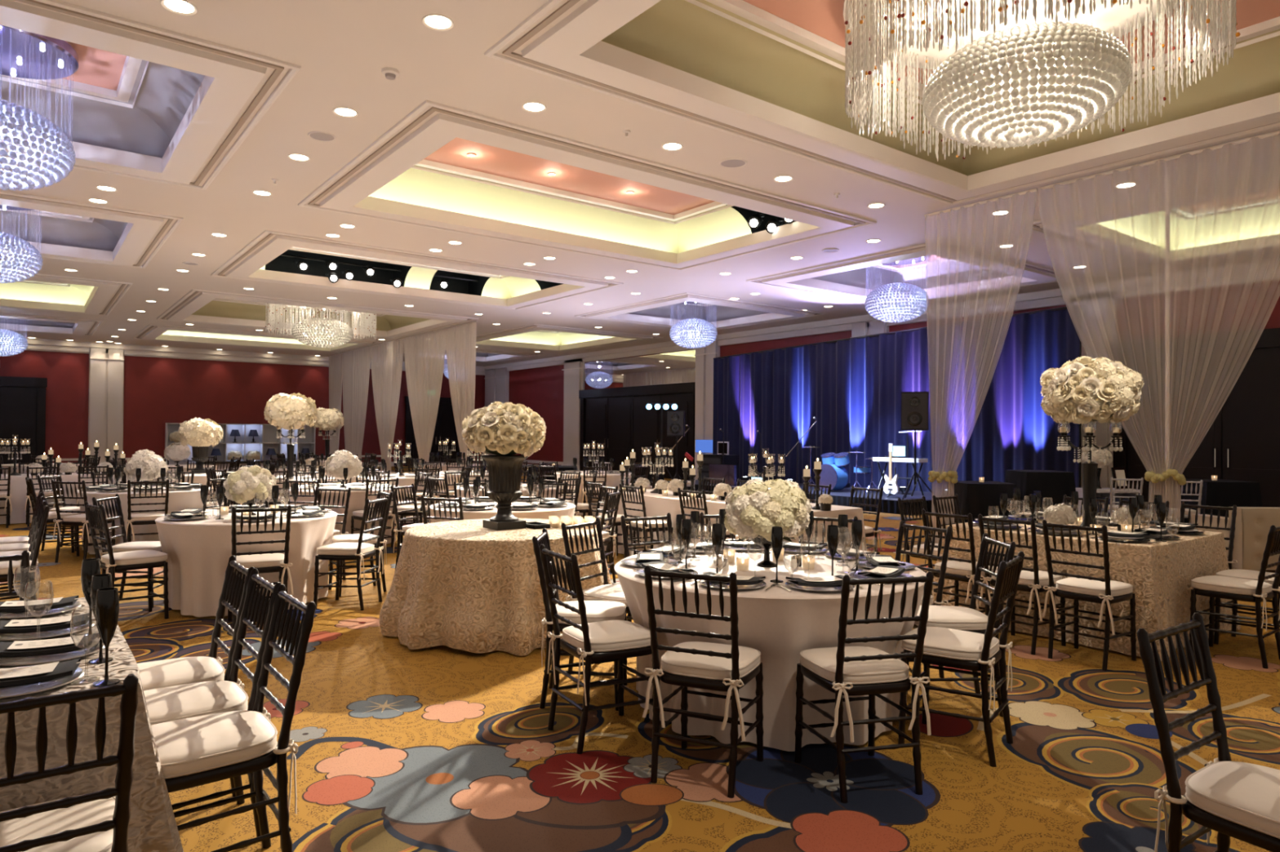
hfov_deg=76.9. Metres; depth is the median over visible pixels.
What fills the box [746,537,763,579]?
wine glass
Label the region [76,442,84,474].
candlestick
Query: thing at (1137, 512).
water goblet
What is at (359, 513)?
cushion
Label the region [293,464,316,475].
chair
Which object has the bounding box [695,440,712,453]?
lit panel
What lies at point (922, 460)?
keyboard
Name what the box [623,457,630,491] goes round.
candlestick
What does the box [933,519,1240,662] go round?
tablecloth
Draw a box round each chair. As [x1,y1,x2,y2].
[0,466,12,528]
[0,489,44,596]
[0,493,45,599]
[0,497,47,599]
[0,502,49,602]
[0,550,30,600]
[0,674,138,851]
[17,462,48,474]
[23,466,60,527]
[25,477,79,556]
[30,454,48,463]
[31,457,56,473]
[37,473,82,551]
[51,480,115,563]
[68,461,95,472]
[75,465,108,506]
[77,454,95,471]
[82,456,100,470]
[84,501,168,618]
[92,471,126,485]
[92,493,163,608]
[108,458,140,481]
[112,457,136,479]
[116,463,124,484]
[124,479,169,542]
[137,555,254,796]
[143,568,281,837]
[151,584,315,851]
[156,466,183,484]
[161,470,194,485]
[181,477,230,512]
[186,458,209,471]
[195,456,214,465]
[204,466,242,505]
[205,471,235,509]
[208,503,245,510]
[209,468,254,505]
[213,460,237,471]
[223,488,268,509]
[227,505,293,629]
[228,457,240,471]
[230,456,241,471]
[245,458,254,466]
[248,460,260,466]
[262,469,288,505]
[268,462,275,475]
[271,457,287,466]
[276,453,286,466]
[284,461,306,475]
[284,479,320,508]
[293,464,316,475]
[295,471,324,484]
[298,452,313,459]
[302,454,319,465]
[313,486,351,580]
[313,495,389,610]
[316,457,326,465]
[324,474,347,484]
[328,489,392,596]
[347,457,368,479]
[347,458,373,483]
[351,477,398,553]
[355,468,380,483]
[360,453,376,474]
[361,470,390,484]
[364,453,373,463]
[364,462,386,471]
[390,484,423,573]
[391,474,437,547]
[392,457,398,472]
[395,471,432,529]
[400,455,413,473]
[404,467,439,523]
[407,457,423,473]
[418,462,437,473]
[420,495,463,524]
[425,461,442,473]
[426,476,449,523]
[431,456,446,463]
[436,465,471,503]
[444,470,467,497]
[446,457,465,471]
[453,480,488,499]
[466,460,486,470]
[466,465,488,483]
[469,455,482,466]
[484,478,488,497]
[520,463,533,480]
[521,461,527,482]
[521,470,528,484]
[532,528,626,711]
[533,480,567,501]
[535,462,542,482]
[538,464,573,501]
[539,544,660,754]
[542,461,559,483]
[555,476,581,520]
[560,471,580,517]
[560,517,632,685]
[576,473,596,520]
[582,466,606,517]
[584,480,635,561]
[594,462,612,471]
[595,484,617,573]
[600,489,621,582]
[617,465,648,489]
[619,483,673,558]
[620,512,673,622]
[628,462,642,486]
[642,565,764,798]
[645,463,656,489]
[677,488,736,539]
[686,462,697,488]
[699,511,751,542]
[702,475,725,493]
[724,492,785,541]
[737,478,747,486]
[794,571,933,803]
[798,516,857,549]
[802,483,831,501]
[848,485,883,552]
[894,520,951,678]
[897,496,937,573]
[897,551,1024,767]
[906,533,1016,717]
[921,509,1004,633]
[932,493,962,562]
[977,514,1066,655]
[1041,520,1136,671]
[1062,494,1108,518]
[1101,477,1143,525]
[1118,497,1168,524]
[1136,613,1279,851]
[1169,480,1203,524]
[1179,502,1237,569]
[1189,524,1279,669]
[1213,568,1279,644]
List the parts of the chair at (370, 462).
frame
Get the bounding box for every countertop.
[204,459,298,464]
[204,459,298,471]
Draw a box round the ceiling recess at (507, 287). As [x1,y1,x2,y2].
[210,230,623,310]
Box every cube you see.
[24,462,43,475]
[35,455,48,462]
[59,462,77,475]
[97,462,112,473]
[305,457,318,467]
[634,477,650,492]
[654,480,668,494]
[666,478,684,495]
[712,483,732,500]
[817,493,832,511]
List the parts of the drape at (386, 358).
rail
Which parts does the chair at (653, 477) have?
frame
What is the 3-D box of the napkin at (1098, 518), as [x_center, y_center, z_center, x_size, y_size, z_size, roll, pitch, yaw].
[3.949,0.782,6.823,0.150,0.031,0.290,1,-1,-38]
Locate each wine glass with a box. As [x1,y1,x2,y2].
[13,565,40,599]
[23,580,53,627]
[70,608,100,684]
[687,528,698,567]
[688,524,702,560]
[701,532,715,573]
[706,521,719,556]
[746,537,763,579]
[800,537,816,577]
[811,522,826,559]
[835,527,849,565]
[835,533,850,573]
[1137,509,1151,539]
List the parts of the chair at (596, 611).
rail, post, post, seat frame, leg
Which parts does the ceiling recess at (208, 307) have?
coffer panel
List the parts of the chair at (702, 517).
post, rail, rail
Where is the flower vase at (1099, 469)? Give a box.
[1097,467,1102,488]
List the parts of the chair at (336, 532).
post, rail, rail, post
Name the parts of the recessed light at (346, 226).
bulb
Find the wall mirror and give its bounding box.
[583,350,695,390]
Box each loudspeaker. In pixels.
[666,410,689,490]
[901,391,934,499]
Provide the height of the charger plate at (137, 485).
0.017 m
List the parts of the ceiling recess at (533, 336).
coffer panel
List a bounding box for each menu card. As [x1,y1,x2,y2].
[0,597,62,606]
[0,662,58,678]
[4,614,75,626]
[7,635,84,648]
[175,512,196,515]
[177,509,197,511]
[243,515,267,516]
[297,510,316,512]
[304,506,318,508]
[466,504,488,506]
[512,504,532,506]
[640,554,659,559]
[649,563,685,570]
[650,546,679,551]
[682,542,712,546]
[714,573,753,580]
[728,541,754,544]
[784,542,817,546]
[797,575,841,582]
[836,547,866,552]
[866,566,897,573]
[871,556,898,562]
[982,515,1002,518]
[1107,530,1138,533]
[1145,528,1164,531]
[1157,521,1187,524]
[1170,524,1190,527]
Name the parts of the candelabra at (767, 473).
arm, stem, arm, arm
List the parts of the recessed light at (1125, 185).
bulb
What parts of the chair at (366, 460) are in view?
frame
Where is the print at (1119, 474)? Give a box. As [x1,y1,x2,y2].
[1115,470,1126,486]
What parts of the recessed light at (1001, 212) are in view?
bulb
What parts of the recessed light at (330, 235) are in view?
bulb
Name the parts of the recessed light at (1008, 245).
bulb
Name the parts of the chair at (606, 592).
post, rail, rail, rail, rail, post, leg, seat frame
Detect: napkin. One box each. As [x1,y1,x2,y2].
[0,595,78,613]
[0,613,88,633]
[0,633,99,657]
[0,657,80,688]
[85,485,101,489]
[88,484,115,487]
[97,487,127,490]
[115,484,142,485]
[133,487,161,490]
[148,482,175,484]
[164,485,193,488]
[170,508,203,514]
[170,512,202,518]
[174,482,199,485]
[187,483,202,486]
[231,504,266,508]
[236,514,275,519]
[271,503,308,508]
[291,509,322,515]
[301,505,324,511]
[440,501,458,505]
[455,497,470,502]
[462,503,494,508]
[472,496,490,499]
[512,503,537,508]
[517,496,540,499]
[539,500,564,505]
[541,497,564,502]
[635,551,662,563]
[640,561,693,573]
[642,544,684,555]
[672,541,722,550]
[702,572,765,585]
[724,541,761,547]
[782,541,827,550]
[785,574,850,586]
[826,546,879,556]
[857,564,905,577]
[865,555,906,566]
[973,515,1008,519]
[977,519,1013,524]
[1007,511,1040,517]
[1035,523,1075,530]
[1095,517,1113,521]
[1097,529,1150,537]
[1133,527,1172,534]
[1149,520,1198,525]
[1160,523,1195,529]
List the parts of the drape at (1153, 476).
rail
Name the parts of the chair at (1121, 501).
post, rail, post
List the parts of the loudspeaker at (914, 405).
leg, leg, leg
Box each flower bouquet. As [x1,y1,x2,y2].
[124,448,168,480]
[164,442,191,461]
[168,431,179,442]
[177,417,223,447]
[222,465,276,503]
[226,450,242,460]
[245,450,260,460]
[263,392,317,430]
[311,407,344,431]
[324,449,363,479]
[462,401,546,457]
[724,478,811,542]
[1040,355,1144,424]
[1080,445,1112,467]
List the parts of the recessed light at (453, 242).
bulb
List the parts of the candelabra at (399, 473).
stem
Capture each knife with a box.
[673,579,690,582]
[764,582,778,591]
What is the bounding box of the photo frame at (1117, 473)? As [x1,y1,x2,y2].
[1111,467,1128,488]
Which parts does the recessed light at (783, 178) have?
bulb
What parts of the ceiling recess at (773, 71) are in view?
coffer panel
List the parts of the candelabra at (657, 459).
arm, stem, arm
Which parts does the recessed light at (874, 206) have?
bulb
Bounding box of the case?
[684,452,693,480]
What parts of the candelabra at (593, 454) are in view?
stem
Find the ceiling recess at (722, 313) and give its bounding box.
[574,292,826,329]
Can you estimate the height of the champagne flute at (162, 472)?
0.275 m
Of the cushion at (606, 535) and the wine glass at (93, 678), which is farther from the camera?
the cushion at (606, 535)
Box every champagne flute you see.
[80,558,100,635]
[88,573,113,664]
[92,587,119,687]
[107,467,113,488]
[114,468,119,488]
[118,466,123,488]
[135,468,141,488]
[160,467,165,490]
[176,466,181,486]
[200,484,208,515]
[215,486,224,519]
[262,460,266,469]
[266,460,270,470]
[271,485,279,518]
[275,461,279,477]
[281,459,285,476]
[282,481,289,511]
[291,483,298,512]
[295,461,299,472]
[298,454,302,467]
[300,459,304,476]
[310,466,315,487]
[311,460,315,466]
[318,466,323,486]
[320,453,323,466]
[320,467,324,488]
[342,467,347,488]
[360,466,364,485]
[364,466,368,487]
[371,466,375,486]
[374,459,377,469]
[382,460,385,475]
[399,460,402,476]
[413,458,416,475]
[415,459,418,469]
[421,459,424,469]
[457,457,461,471]
[462,478,468,503]
[466,457,470,465]
[470,457,473,473]
[472,480,479,504]
[475,476,480,502]
[480,466,484,479]
[525,476,532,502]
[528,479,533,504]
[533,466,537,481]
[537,478,543,504]
[573,457,577,466]
[582,457,586,466]
[586,458,589,466]
[601,458,604,466]
[608,457,612,472]
[611,458,614,472]
[675,514,685,563]
[680,519,692,569]
[688,511,700,558]
[711,523,723,573]
[719,509,728,554]
[769,526,783,582]
[804,511,813,556]
[826,524,838,576]
[836,514,848,563]
[850,520,862,571]
[1000,493,1008,527]
[1013,488,1020,518]
[1027,493,1037,528]
[1033,490,1041,524]
[1071,491,1078,524]
[1088,497,1097,535]
[1128,497,1137,533]
[1134,495,1143,530]
[1153,494,1162,527]
[1155,502,1166,542]
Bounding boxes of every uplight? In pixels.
[740,476,750,480]
[898,486,906,492]
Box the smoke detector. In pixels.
[381,66,399,79]
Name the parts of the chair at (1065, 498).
post, rail, post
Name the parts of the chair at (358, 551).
leg, leg, seat frame, post, rail, rail, rail, rail, post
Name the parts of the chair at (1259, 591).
leg, leg, seat frame, post, rail, rail, rail, post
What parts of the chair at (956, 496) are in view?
post, rail, post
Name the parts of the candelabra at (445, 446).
stem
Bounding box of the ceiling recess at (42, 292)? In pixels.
[0,271,133,315]
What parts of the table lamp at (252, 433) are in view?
lamp shade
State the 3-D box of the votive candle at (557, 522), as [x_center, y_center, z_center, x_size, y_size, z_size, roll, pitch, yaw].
[-0.679,0.762,6.409,0.072,0.070,0.072,1,-1,-38]
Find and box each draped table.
[528,465,577,483]
[629,464,664,489]
[941,480,1020,528]
[1004,470,1079,519]
[1075,488,1139,524]
[1169,479,1262,523]
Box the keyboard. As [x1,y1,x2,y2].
[872,457,928,496]
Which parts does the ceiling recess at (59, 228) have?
coffer panel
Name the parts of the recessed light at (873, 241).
bulb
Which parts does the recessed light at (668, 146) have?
bulb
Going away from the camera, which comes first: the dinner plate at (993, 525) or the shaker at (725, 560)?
the shaker at (725, 560)
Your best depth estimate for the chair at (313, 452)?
21.60 m
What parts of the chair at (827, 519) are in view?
post, rail, rail, post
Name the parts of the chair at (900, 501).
post, rail, rail, rail, seat frame, post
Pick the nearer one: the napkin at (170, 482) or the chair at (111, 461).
the napkin at (170, 482)
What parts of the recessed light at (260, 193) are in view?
bulb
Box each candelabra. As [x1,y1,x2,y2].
[0,436,30,475]
[275,425,305,477]
[318,427,336,460]
[386,440,411,475]
[438,438,455,464]
[466,447,488,471]
[582,440,604,472]
[641,443,673,493]
[747,448,785,482]
[1056,420,1123,531]
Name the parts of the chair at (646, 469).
frame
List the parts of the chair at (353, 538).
leg, leg, post, rail, post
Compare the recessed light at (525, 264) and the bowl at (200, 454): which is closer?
the bowl at (200, 454)
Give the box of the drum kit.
[804,445,879,492]
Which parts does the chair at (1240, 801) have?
post, rail, rail, rail, rail, post, seat frame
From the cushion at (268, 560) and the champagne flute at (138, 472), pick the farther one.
the champagne flute at (138, 472)
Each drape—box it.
[328,352,342,454]
[342,346,370,463]
[369,338,404,472]
[402,328,445,463]
[445,320,477,462]
[924,187,1037,543]
[1037,129,1279,526]
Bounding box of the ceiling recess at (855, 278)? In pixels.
[746,240,1080,305]
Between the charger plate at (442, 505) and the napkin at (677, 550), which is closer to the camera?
the napkin at (677, 550)
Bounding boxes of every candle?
[41,454,46,459]
[48,449,53,454]
[56,457,61,462]
[78,444,83,448]
[85,450,90,454]
[93,442,98,447]
[105,451,110,456]
[113,445,118,449]
[220,506,228,515]
[548,515,557,524]
[550,516,559,526]
[551,518,560,528]
[560,515,569,524]
[562,516,571,523]
[563,518,573,525]
[573,515,581,524]
[573,517,582,524]
[584,515,593,523]
[619,465,625,471]
[624,459,629,466]
[630,452,635,457]
[662,489,667,496]
[682,461,688,467]
[689,468,695,475]
[697,454,702,461]
[710,494,716,501]
[723,549,735,563]
[736,556,749,571]
[772,547,784,561]
[801,555,814,568]
[803,469,809,476]
[813,462,821,469]
[1059,424,1065,432]
[1073,517,1082,526]
[1084,424,1090,432]
[1089,524,1101,534]
[1112,424,1119,432]
[1120,524,1131,533]
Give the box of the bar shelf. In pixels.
[164,422,315,465]
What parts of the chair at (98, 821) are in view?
rail, rail, rail, rail, post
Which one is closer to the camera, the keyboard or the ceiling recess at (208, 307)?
the keyboard
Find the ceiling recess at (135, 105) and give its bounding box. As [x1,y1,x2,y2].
[0,0,301,190]
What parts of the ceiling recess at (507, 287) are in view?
coffer panel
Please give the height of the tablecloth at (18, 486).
0.745 m
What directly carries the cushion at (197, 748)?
on the chair at (202, 750)
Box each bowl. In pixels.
[191,446,208,462]
[480,454,528,503]
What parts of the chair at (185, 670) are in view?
rail, post, rail, rail, rail, post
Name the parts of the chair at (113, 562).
post, rail, rail, rail, rail, post, seat frame, leg, leg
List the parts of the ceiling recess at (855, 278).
coffer panel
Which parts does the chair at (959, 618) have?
seat frame, post, rail, rail, rail, rail, post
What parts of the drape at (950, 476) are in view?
rail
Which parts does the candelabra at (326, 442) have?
stem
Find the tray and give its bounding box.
[525,521,550,528]
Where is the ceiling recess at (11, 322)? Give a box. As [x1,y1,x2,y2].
[0,312,103,336]
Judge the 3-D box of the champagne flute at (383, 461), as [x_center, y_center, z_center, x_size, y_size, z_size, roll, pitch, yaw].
[-4.264,0.702,13.411,0.068,0.275,0.068,1,-1,-38]
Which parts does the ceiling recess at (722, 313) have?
coffer panel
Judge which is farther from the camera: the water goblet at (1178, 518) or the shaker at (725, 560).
the water goblet at (1178, 518)
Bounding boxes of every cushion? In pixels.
[0,492,10,497]
[0,536,29,544]
[0,543,30,551]
[0,551,31,556]
[0,560,31,574]
[0,795,115,851]
[26,491,53,496]
[47,511,79,519]
[48,506,80,513]
[62,514,113,522]
[101,550,167,565]
[111,541,161,552]
[126,512,164,521]
[137,656,224,688]
[143,680,248,725]
[151,711,276,779]
[206,502,227,506]
[208,505,231,510]
[236,553,284,568]
[262,496,284,502]
[316,542,373,555]
[331,533,377,543]
[333,529,340,536]
[352,509,391,517]
[396,505,427,512]
[398,501,421,506]
[402,523,423,531]
[406,492,435,497]
[437,489,454,494]
[555,600,625,624]
[562,620,650,652]
[576,503,588,509]
[582,488,604,493]
[582,584,627,607]
[594,514,634,522]
[601,531,609,539]
[631,520,667,528]
[661,641,760,680]
[691,525,729,536]
[800,646,908,684]
[864,525,873,533]
[901,626,999,661]
[912,543,937,555]
[914,605,987,630]
[920,595,933,605]
[934,560,997,576]
[991,570,1062,586]
[1055,577,1133,596]
[1102,504,1128,511]
[1169,507,1195,515]
[1185,761,1279,839]
[1191,575,1271,595]
[1215,568,1275,587]
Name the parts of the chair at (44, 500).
post, post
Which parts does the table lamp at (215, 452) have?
lamp shade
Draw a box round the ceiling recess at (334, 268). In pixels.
[265,249,412,288]
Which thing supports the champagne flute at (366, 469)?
on the tablecloth at (357, 500)
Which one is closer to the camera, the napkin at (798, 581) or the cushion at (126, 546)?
the napkin at (798, 581)
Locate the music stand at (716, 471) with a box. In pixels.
[709,464,736,486]
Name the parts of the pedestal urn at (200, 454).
stem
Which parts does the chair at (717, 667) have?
post, leg, rail, rail, rail, rail, seat frame, post, leg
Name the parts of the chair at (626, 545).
post, rail, rail, post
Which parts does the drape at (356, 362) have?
rail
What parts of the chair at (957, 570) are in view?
post, rail, rail, rail, rail, leg, seat frame, post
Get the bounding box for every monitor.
[717,441,728,455]
[750,475,773,481]
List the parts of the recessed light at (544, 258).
bulb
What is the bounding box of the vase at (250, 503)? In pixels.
[244,497,259,515]
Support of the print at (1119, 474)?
attached to the photo frame at (1117, 473)
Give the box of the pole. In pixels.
[1164,161,1169,522]
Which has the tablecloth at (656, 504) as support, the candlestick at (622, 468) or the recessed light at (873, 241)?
the candlestick at (622, 468)
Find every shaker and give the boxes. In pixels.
[715,555,722,568]
[722,557,728,571]
[791,555,797,568]
[795,554,801,567]
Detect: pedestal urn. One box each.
[191,446,208,473]
[480,454,528,530]
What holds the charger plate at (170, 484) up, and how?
on the tablecloth at (179, 500)
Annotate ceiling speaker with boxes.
[182,262,199,265]
[307,131,336,142]
[719,158,746,168]
[822,248,839,252]
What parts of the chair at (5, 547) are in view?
post, post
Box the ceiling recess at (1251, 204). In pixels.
[1016,170,1279,268]
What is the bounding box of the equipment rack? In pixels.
[701,454,738,482]
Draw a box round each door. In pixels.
[0,376,47,464]
[404,395,462,466]
[578,382,695,479]
[1111,328,1279,515]
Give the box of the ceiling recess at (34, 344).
[0,336,486,375]
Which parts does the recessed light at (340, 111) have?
bulb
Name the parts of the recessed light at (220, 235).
bulb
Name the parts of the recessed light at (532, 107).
bulb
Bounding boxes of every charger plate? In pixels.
[0,601,81,618]
[0,620,94,640]
[0,642,104,666]
[0,665,84,698]
[80,488,100,491]
[97,489,127,492]
[114,484,142,487]
[131,489,160,492]
[147,484,175,486]
[163,515,208,520]
[164,488,194,490]
[165,511,208,515]
[229,506,267,510]
[235,517,276,521]
[276,477,293,479]
[284,512,325,517]
[289,484,315,487]
[289,487,313,489]
[293,508,331,512]
[314,483,338,485]
[346,487,373,489]
[347,483,371,484]
[369,484,394,485]
[372,485,395,488]
[435,503,463,507]
[456,500,472,503]
[462,506,494,510]
[472,498,493,501]
[511,506,537,510]
[515,498,540,501]
[537,484,556,487]
[537,500,568,502]
[537,503,568,506]
[621,557,678,566]
[635,568,697,577]
[639,551,692,558]
[684,547,722,552]
[698,580,766,589]
[721,546,764,551]
[781,547,827,553]
[785,579,854,591]
[825,552,878,559]
[848,570,913,578]
[854,560,915,569]
[977,524,1022,529]
[1007,516,1044,520]
[1035,529,1082,535]
[1096,521,1117,525]
[1097,535,1150,542]
[1143,535,1179,539]
[1169,531,1204,534]
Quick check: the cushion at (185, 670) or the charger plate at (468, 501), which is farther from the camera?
the charger plate at (468, 501)
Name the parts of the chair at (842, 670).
leg, post, seat frame, leg, rail, rail, rail, rail, post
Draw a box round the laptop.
[884,445,905,457]
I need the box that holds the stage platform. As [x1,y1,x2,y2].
[666,480,946,515]
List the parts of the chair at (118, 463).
frame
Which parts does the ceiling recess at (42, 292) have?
coffer panel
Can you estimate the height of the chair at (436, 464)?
0.940 m
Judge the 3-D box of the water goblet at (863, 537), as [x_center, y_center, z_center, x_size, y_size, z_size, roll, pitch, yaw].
[1.270,0.704,4.457,0.080,0.175,0.080,1,-1,-38]
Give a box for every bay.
[429,270,489,296]
[535,280,563,289]
[725,204,796,234]
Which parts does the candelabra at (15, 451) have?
stem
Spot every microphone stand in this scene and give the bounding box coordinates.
[669,424,689,452]
[720,428,724,464]
[756,430,761,473]
[786,417,817,483]
[898,431,922,494]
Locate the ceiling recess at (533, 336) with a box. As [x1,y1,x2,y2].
[475,324,662,351]
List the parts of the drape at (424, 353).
rail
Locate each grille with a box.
[182,262,197,265]
[667,411,683,435]
[822,248,837,252]
[902,393,927,429]
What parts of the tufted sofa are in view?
arm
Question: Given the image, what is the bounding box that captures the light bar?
[645,403,677,479]
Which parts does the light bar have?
leg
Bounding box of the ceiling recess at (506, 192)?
[297,100,876,271]
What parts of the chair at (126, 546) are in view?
post, rail, rail, rail, rail, post, leg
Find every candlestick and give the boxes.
[40,453,48,475]
[47,448,53,474]
[54,455,62,475]
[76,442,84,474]
[84,448,90,474]
[93,440,99,473]
[104,449,110,462]
[113,443,119,473]
[120,451,125,471]
[617,462,625,490]
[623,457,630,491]
[628,449,635,492]
[681,458,688,496]
[688,465,696,497]
[695,451,703,497]
[802,466,812,507]
[811,457,822,510]
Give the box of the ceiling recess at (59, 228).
[0,190,183,268]
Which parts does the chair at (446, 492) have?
frame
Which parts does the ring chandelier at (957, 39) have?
bulb, bulb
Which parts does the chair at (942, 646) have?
leg, leg, seat frame, post, rail, rail, rail, post, rail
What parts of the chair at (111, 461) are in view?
frame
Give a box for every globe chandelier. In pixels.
[0,24,78,191]
[0,204,43,283]
[0,328,28,356]
[443,350,448,378]
[669,301,717,348]
[864,255,930,322]
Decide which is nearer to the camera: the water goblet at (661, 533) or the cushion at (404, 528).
the water goblet at (661, 533)
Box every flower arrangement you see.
[1042,503,1078,524]
[1110,506,1140,531]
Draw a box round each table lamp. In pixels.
[210,448,221,460]
[229,429,240,442]
[248,429,258,442]
[266,448,275,459]
[301,448,310,455]
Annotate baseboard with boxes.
[48,454,397,472]
[522,459,563,467]
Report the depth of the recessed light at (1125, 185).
9.93 m
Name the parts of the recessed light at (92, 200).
bulb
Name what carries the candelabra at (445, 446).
on the tablecloth at (443, 467)
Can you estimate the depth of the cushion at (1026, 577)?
5.65 m
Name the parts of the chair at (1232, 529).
post, rail, rail, post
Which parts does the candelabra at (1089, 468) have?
arm, arm, arm, stem, arm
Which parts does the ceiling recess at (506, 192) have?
coffer panel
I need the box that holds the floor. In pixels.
[0,465,1279,851]
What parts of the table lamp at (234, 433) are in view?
lamp shade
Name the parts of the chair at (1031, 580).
post, rail, rail, rail, rail, leg, seat frame, post, leg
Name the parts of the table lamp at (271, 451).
lamp shade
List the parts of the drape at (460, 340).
rail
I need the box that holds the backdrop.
[712,304,1081,493]
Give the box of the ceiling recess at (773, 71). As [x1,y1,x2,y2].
[484,0,1279,205]
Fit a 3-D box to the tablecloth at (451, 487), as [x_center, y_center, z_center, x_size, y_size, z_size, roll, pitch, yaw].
[-3.060,1.235,15.181,1.480,0.740,1.480,1,-1,-41]
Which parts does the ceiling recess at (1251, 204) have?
coffer panel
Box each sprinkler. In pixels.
[271,178,278,184]
[622,129,630,137]
[834,193,839,199]
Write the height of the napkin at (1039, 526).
0.031 m
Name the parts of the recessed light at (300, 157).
bulb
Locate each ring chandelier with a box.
[265,302,377,347]
[843,0,1239,161]
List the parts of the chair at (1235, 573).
leg, leg, post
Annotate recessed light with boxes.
[63,269,78,271]
[87,198,108,204]
[95,185,117,191]
[157,288,169,290]
[160,0,197,15]
[175,269,189,272]
[191,253,206,256]
[210,233,227,237]
[252,190,271,196]
[288,153,310,161]
[324,233,340,237]
[332,106,358,117]
[338,224,355,228]
[422,13,453,31]
[428,248,442,252]
[447,240,462,244]
[466,153,476,157]
[521,102,546,112]
[523,262,535,266]
[542,256,555,260]
[547,172,556,175]
[604,276,615,279]
[626,191,634,194]
[626,270,638,272]
[630,292,640,294]
[661,142,683,151]
[719,272,731,275]
[773,175,793,182]
[790,256,803,259]
[866,203,884,208]
[866,239,880,243]
[991,210,1009,215]
[998,244,1014,248]
[1072,266,1087,268]
[1115,182,1137,188]
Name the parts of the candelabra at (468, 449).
stem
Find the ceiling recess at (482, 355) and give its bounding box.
[403,348,543,362]
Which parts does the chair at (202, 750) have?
seat frame, post, rail, rail, rail, rail, post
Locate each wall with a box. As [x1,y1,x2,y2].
[0,350,484,466]
[508,280,1279,465]
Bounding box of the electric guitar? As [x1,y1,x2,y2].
[883,443,906,497]
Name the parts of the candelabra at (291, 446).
stem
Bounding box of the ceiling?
[0,0,1279,366]
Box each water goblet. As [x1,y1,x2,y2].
[660,533,674,555]
[671,539,686,563]
[712,545,728,569]
[783,548,799,573]
[843,545,859,579]
[862,537,877,568]
[1137,511,1149,529]
[1165,518,1179,542]
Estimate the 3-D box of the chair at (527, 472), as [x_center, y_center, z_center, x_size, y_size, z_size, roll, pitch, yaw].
[-1.884,1.135,12.048,0.464,0.940,0.505,0,-1,-5]
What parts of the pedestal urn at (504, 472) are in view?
stem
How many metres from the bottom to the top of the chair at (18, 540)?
0.940 m
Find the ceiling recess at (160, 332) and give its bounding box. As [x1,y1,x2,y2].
[133,324,381,352]
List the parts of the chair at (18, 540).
post, post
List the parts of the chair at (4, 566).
seat frame, post, post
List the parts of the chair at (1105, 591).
post, rail, leg, rail, rail, rail, seat frame, post, leg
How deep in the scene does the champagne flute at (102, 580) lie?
2.56 m
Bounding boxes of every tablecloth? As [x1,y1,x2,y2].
[0,472,133,524]
[0,597,183,851]
[1,462,83,474]
[76,485,212,554]
[152,471,235,505]
[155,509,337,617]
[167,465,217,471]
[245,475,337,508]
[274,466,325,475]
[284,484,400,546]
[296,459,325,465]
[353,473,444,523]
[379,518,612,656]
[417,463,479,473]
[430,500,575,523]
[439,470,488,498]
[456,484,562,500]
[555,471,631,515]
[599,488,718,555]
[613,549,926,751]
[697,499,866,551]
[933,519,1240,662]
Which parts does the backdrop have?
rail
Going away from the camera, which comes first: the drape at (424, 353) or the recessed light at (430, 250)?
the recessed light at (430, 250)
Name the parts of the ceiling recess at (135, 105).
coffer panel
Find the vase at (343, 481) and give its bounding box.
[339,479,346,488]
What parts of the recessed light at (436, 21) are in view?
bulb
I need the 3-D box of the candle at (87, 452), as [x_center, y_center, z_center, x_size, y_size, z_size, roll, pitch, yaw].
[-9.309,0.449,13.591,0.068,0.075,0.066,1,-1,-38]
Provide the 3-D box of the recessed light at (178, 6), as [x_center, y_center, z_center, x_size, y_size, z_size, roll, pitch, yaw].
[-3.361,-3.061,5.881,0.236,0.008,0.236,1,-1,-38]
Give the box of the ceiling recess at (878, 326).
[850,320,888,337]
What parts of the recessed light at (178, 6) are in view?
bulb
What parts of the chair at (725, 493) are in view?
frame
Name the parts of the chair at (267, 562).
leg, post, rail, rail, rail, rail, seat frame, leg, post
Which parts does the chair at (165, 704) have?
post, rail, rail, rail, rail, post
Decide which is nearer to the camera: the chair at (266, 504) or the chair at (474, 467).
the chair at (266, 504)
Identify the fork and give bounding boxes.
[772,582,791,592]
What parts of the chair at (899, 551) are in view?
post, rail, rail, rail, post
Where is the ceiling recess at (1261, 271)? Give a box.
[484,258,1279,371]
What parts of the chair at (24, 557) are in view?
rail, rail, post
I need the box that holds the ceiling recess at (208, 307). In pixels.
[155,288,478,338]
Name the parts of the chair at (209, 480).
frame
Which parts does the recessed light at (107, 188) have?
bulb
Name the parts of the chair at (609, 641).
post, rail, rail, rail, rail, post, seat frame, leg, leg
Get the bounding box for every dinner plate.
[983,523,1016,526]
[1008,515,1039,518]
[1039,528,1076,532]
[1097,520,1115,523]
[1107,535,1144,539]
[1133,531,1173,536]
[1161,527,1197,532]
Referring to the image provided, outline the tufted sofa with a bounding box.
[1191,506,1279,570]
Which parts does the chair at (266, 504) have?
post, post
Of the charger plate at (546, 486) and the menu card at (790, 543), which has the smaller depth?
the menu card at (790, 543)

